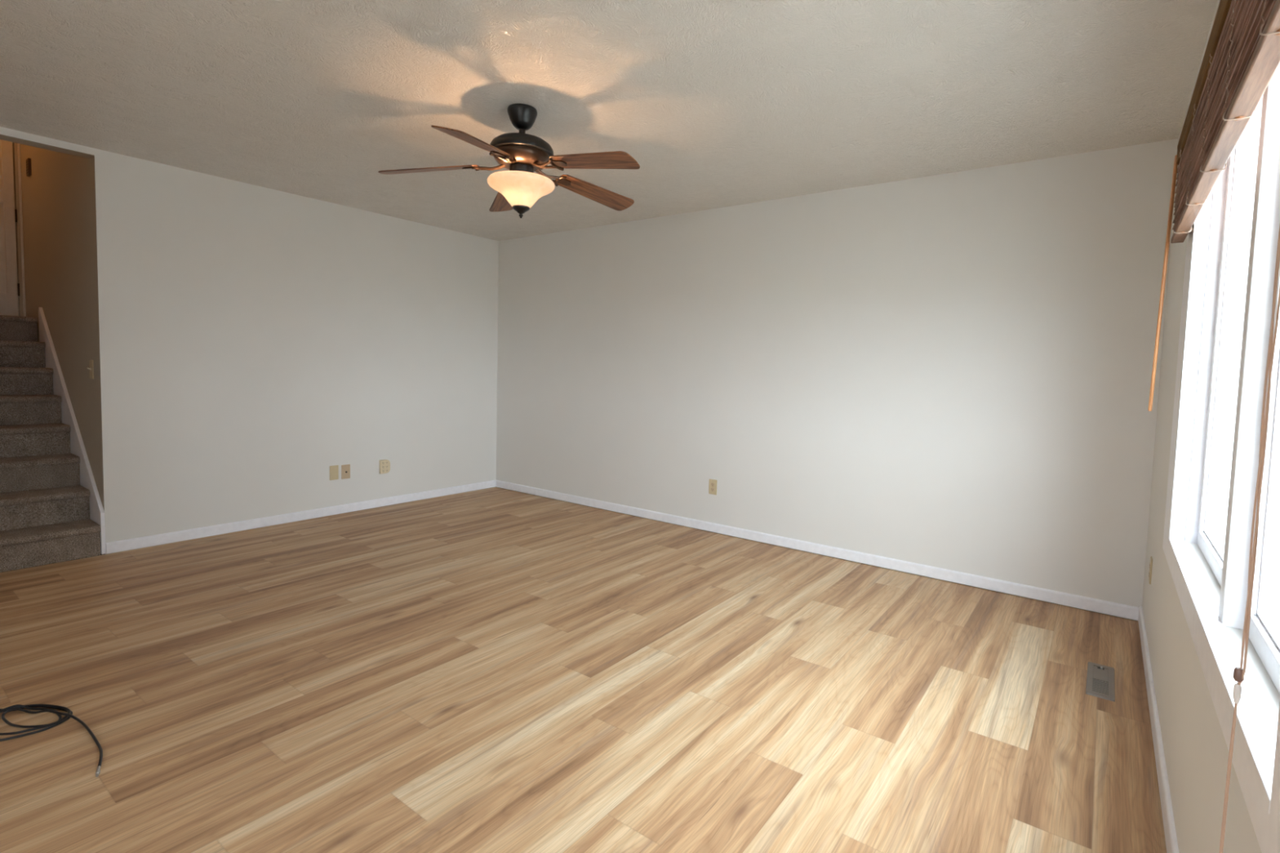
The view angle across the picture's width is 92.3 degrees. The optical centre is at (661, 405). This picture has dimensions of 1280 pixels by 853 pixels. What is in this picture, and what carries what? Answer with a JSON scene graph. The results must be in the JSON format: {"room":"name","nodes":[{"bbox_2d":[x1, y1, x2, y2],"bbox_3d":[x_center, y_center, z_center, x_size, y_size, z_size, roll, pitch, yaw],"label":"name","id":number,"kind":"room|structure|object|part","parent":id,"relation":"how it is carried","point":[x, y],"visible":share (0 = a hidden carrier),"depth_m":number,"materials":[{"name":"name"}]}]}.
{"room":"empty living room","nodes":[
{"label":"empty living room","id":0,"kind":"room"},
{"bbox_2d":[13,142,23,316],"bbox_3d":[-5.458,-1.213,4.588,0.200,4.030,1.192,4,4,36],"label":"door frame","id":1,"kind":"structure","parent":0,"point":[15,144],"depth_m":4.89,"materials":[{"name":"paint"}]},
{"bbox_2d":[0,139,26,316],"bbox_3d":[-5.340,-1.723,4.548,0.047,2.082,0.841,4,4,36],"label":"door","id":2,"kind":"structure","parent":1,"relation":"in","point":[9,285],"depth_m":4.85,"materials":[{"name":"paint"}]},
{"bbox_3d":[-5.325,-1.722,4.538,0.012,2.082,0.841,4,4,36],"label":"casing","id":3,"kind":"part","parent":2,"relation":"part of","materials":[{"name":"paint"}]},
{"bbox_2d":[20,143,98,492],"bbox_3d":[-4.242,-1.116,4.371,2.030,3.930,0.120,4,4,36],"label":"wall","id":4,"kind":"structure","parent":0,"point":[56,197],"depth_m":4.14,"materials":[{"name":"paint"}]},
{"bbox_2d":[26,157,31,176],"bbox_3d":[-4.802,-1.811,4.664,0.085,0.125,0.018,4,4,36],"label":"door chime","id":5,"kind":"object","parent":4,"relation":"attached to","point":[28,173],"visible":1,"depth_m":4.64,"materials":[{"name":"brown plastic"}]},
{"bbox_2d":[38,306,105,554],"bbox_3d":[-4.025,0.086,4.174,1.572,1.556,0.020,4,4,36],"label":"trim","id":6,"kind":"structure","parent":4,"relation":"attached to","point":[87,481],"depth_m":4.09,"materials":[{"name":"white paint"}]},
{"bbox_2d":[87,360,93,378],"bbox_3d":[-3.541,-0.226,3.808,0.072,0.118,0.022,4,4,36],"label":"light switch","id":7,"kind":"object","parent":4,"relation":"attached to","point":[91,362],"visible":1,"depth_m":3.80,"materials":[{"name":"beige plastic"}]},
{"bbox_2d":[0,126,498,554],"bbox_3d":[-3.325,-0.313,3.881,0.120,2.440,5.600,4,4,36],"label":"wall","id":8,"kind":"structure","parent":0,"point":[252,342],"depth_m":4.45,"materials":[{"name":"white paint"}]},
{"bbox_2d":[105,480,495,553],"bbox_3d":[-2.537,0.826,4.970,0.012,0.066,2.964,4,4,36],"label":"baseboard","id":9,"kind":"structure","parent":8,"relation":"attached to","point":[166,538],"depth_m":4.54,"materials":[{"name":"white paint"}]},
{"bbox_2d":[329,465,338,480],"bbox_3d":[-2.592,0.530,4.869,0.006,0.115,0.070,4,4,36],"label":"blank wall plate","id":10,"kind":"object","parent":8,"relation":"attached to","point":[334,470],"visible":1,"depth_m":4.87,"materials":[{"name":"beige plastic"}]},
{"bbox_2d":[341,464,350,479],"bbox_3d":[-2.534,0.530,4.942,0.015,0.115,0.070,4,4,36],"label":"cable wall plate","id":11,"kind":"object","parent":8,"relation":"attached to","point":[345,468],"visible":1,"depth_m":4.94,"materials":[{"name":"beige plastic"}]},
{"bbox_2d":[379,459,390,474],"bbox_3d":[-2.339,0.513,5.199,0.026,0.116,0.086,4,4,36],"label":"adapter","id":12,"kind":"object","parent":8,"relation":"attached to","point":[384,464],"visible":1,"depth_m":5.18,"materials":[{"name":"beige plastic"}]},
{"bbox_2d":[0,487,1137,621],"bbox_3d":[-2.202,1.065,3.120,7.748,0.146,5.800,4,4,36],"label":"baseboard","id":13,"kind":"structure","parent":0,"point":[499,487],"depth_m":3.83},
{"bbox_2d":[0,315,101,572],"bbox_3d":[-4.542,0.124,3.963,2.165,1.488,0.928,4,4,36],"label":"carpeted staircase","id":14,"kind":"structure","parent":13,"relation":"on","point":[45,519],"depth_m":3.88,"materials":[{"name":"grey carpet"}]},
{"bbox_2d":[0,487,1166,852],"bbox_3d":[-1.240,1.057,2.420,5.124,0.001,5.592,4,4,36],"label":"floor","id":15,"kind":"structure","parent":0,"point":[493,669],"depth_m":2.28,"materials":[{"name":"laminate"}]},
{"bbox_2d":[0,703,102,777],"bbox_3d":[-2.126,1.045,2.026,1.063,0.024,0.223,3,4,15],"label":"coaxial cable","id":16,"kind":"object","parent":15,"relation":"on","point":[42,707],"visible":1,"depth_m":2.04,"materials":[{"name":"black rubber"}]},
{"bbox_2d":[1085,662,1115,702],"bbox_3d":[1.814,1.132,2.537,0.094,0.008,0.335,4,4,36],"label":"floor vent","id":17,"kind":"object","parent":15,"relation":"in","point":[1100,677],"visible":1,"depth_m":2.52,"materials":[{"name":"beige metal"}]},
{"bbox_2d":[0,0,1217,240],"bbox_3d":[-1.160,-1.426,2.261,5.388,0.100,5.840,4,4,36],"label":"ceiling","id":18,"kind":"structure","parent":0,"point":[717,104],"depth_m":2.66,"materials":[{"name":"white paint"}]},
{"bbox_2d":[377,103,639,217],"bbox_3d":[-0.627,-1.147,2.908,1.221,0.506,1.246,4,4,36],"label":"ceiling fan","id":19,"kind":"object","parent":18,"relation":"hanging from","point":[518,188],"visible":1,"depth_m":2.84,"materials":[{"name":"brown wood"}]},
{"bbox_3d":[-1.085,-1.110,2.885,0.454,0.006,0.142,-6,17,-5],"label":"blade","id":20,"kind":"part","parent":19,"relation":"part of","materials":[{"name":"brown wood"}]},
{"bbox_3d":[-0.760,-1.078,2.511,0.142,0.006,0.454,15,13,10],"label":"blade","id":21,"kind":"part","parent":19,"relation":"part of","materials":[{"name":"brown wood"}]},
{"bbox_3d":[-0.829,-1.129,3.310,0.142,0.006,0.454,-13,2,-23],"label":"blade","id":22,"kind":"part","parent":19,"relation":"part of","materials":[{"name":"brown wood"}]},
{"bbox_3d":[-0.667,-1.009,2.927,0.314,0.126,0.314,4,4,36],"label":"lamp shade","id":23,"kind":"part","parent":19,"relation":"part of","materials":[{"name":"white glass"}]},
{"bbox_3d":[-0.662,-1.163,2.918,0.264,0.054,0.264,4,4,36],"label":"motor","id":24,"kind":"part","parent":19,"relation":"part of","materials":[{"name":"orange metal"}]},
{"bbox_3d":[-0.302,-1.077,2.705,0.454,0.006,0.142,12,-4,30],"label":"blade","id":25,"kind":"part","parent":19,"relation":"part of","materials":[{"name":"brown wood"}]},
{"bbox_3d":[-0.345,-1.108,3.199,0.454,0.006,0.142,8,-14,-41],"label":"blade","id":26,"kind":"part","parent":19,"relation":"part of","materials":[{"name":"brown wood"}]},
{"bbox_2d":[495,138,1177,621],"bbox_3d":[0.486,-0.253,4.650,5.388,2.440,0.120,4,4,36],"label":"wall","id":27,"kind":"structure","parent":0,"point":[953,371],"depth_m":3.91,"materials":[{"name":"white paint"}]},
{"bbox_2d":[708,479,717,494],"bbox_3d":[0.392,0.617,4.674,0.070,0.115,0.008,4,4,36],"label":"wall outlet","id":28,"kind":"object","parent":27,"relation":"attached to","point":[713,483],"visible":1,"depth_m":4.67,"materials":[{"name":"beige plastic"}]},
{"bbox_2d":[495,480,1138,620],"bbox_3d":[0.406,0.927,4.674,5.128,0.066,0.012,4,4,36],"label":"baseboard","id":29,"kind":"structure","parent":27,"relation":"attached to","point":[1119,610],"depth_m":3.99,"materials":[{"name":"white paint"}]},
{"bbox_2d":[1142,0,1279,852],"bbox_3d":[0.925,-0.006,0.801,0.140,2.440,5.600,4,4,36],"label":"wall","id":30,"kind":"structure","parent":0,"point":[1196,751],"depth_m":1.66,"materials":[{"name":"white paint"}]},
{"bbox_2d":[1148,555,1152,584],"bbox_3d":[2.221,0.746,2.791,0.008,0.115,0.070,4,4,36],"label":"wall outlet","id":31,"kind":"object","parent":30,"relation":"attached to","point":[1151,557],"visible":1,"depth_m":2.77,"materials":[{"name":"beige plastic"}]},
{"bbox_2d":[1137,605,1178,852],"bbox_3d":[0.827,1.162,0.912,0.012,0.079,5.588,4,4,36],"label":"baseboard","id":32,"kind":"structure","parent":30,"relation":"attached to","point":[1171,844],"depth_m":1.96,"materials":[{"name":"white paint"}]},
{"bbox_2d":[1162,63,1279,852],"bbox_3d":[1.392,-0.137,1.437,0.149,1.650,1.985,4,4,36],"label":"window","id":33,"kind":"structure","parent":30,"relation":"in","point":[1232,244],"depth_m":1.38,"materials":[{"name":"white paint"}]},
{"bbox_2d":[1147,0,1279,411],"bbox_3d":[1.261,-0.352,1.430,0.072,0.808,1.996,4,4,36],"label":"blind","id":34,"kind":"object","parent":33,"relation":"attached to","point":[1240,63],"depth_m":1.34,"materials":[{"name":"brown wood"}]},
{"bbox_3d":[1.275,-0.567,1.409,0.036,0.018,2.032,4,4,36],"label":"rail","id":35,"kind":"part","parent":34,"relation":"part of","materials":[{"name":"brown wood"}]},
{"bbox_2d":[1218,225,1279,852],"bbox_3d":[0.619,0.154,0.595,0.072,0.654,0.069,4,4,36],"label":"blind cord","id":36,"kind":"object","parent":34,"relation":"hanging from","point":[1238,673],"depth_m":0.73,"materials":[{"name":"brown fabric"}]},
{"bbox_3d":[0.730,-0.048,0.742,0.016,1.520,0.064,4,4,36],"label":"pull cord","id":37,"kind":"part","parent":36,"relation":"part of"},
{"bbox_3d":[1.334,0.504,1.421,0.149,0.030,1.650,4,4,36],"label":"sill","id":38,"kind":"part","parent":33,"relation":"part of","materials":[{"name":"white paint"}]},
{"bbox_3d":[1.607,-0.209,1.690,0.044,1.384,0.832,4,4,36],"label":"sash frame","id":39,"kind":"part","parent":33,"relation":"part of","materials":[{"name":"white plastic"}]},
{"bbox_3d":[1.605,-0.211,1.691,0.004,1.286,0.738,4,4,36],"label":"pane","id":40,"kind":"part","parent":33,"relation":"part of","materials":[{"name":"clear glass"}]},
{"bbox_3d":[1.106,-0.181,1.003,0.044,1.384,0.746,4,4,36],"label":"sash frame","id":41,"kind":"part","parent":33,"relation":"part of","materials":[{"name":"white plastic"}]},
{"bbox_3d":[0.780,-0.110,0.717,0.007,1.650,0.100,4,4,36],"label":"casing","id":42,"kind":"part","parent":33,"relation":"part of","materials":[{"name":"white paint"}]}
]}

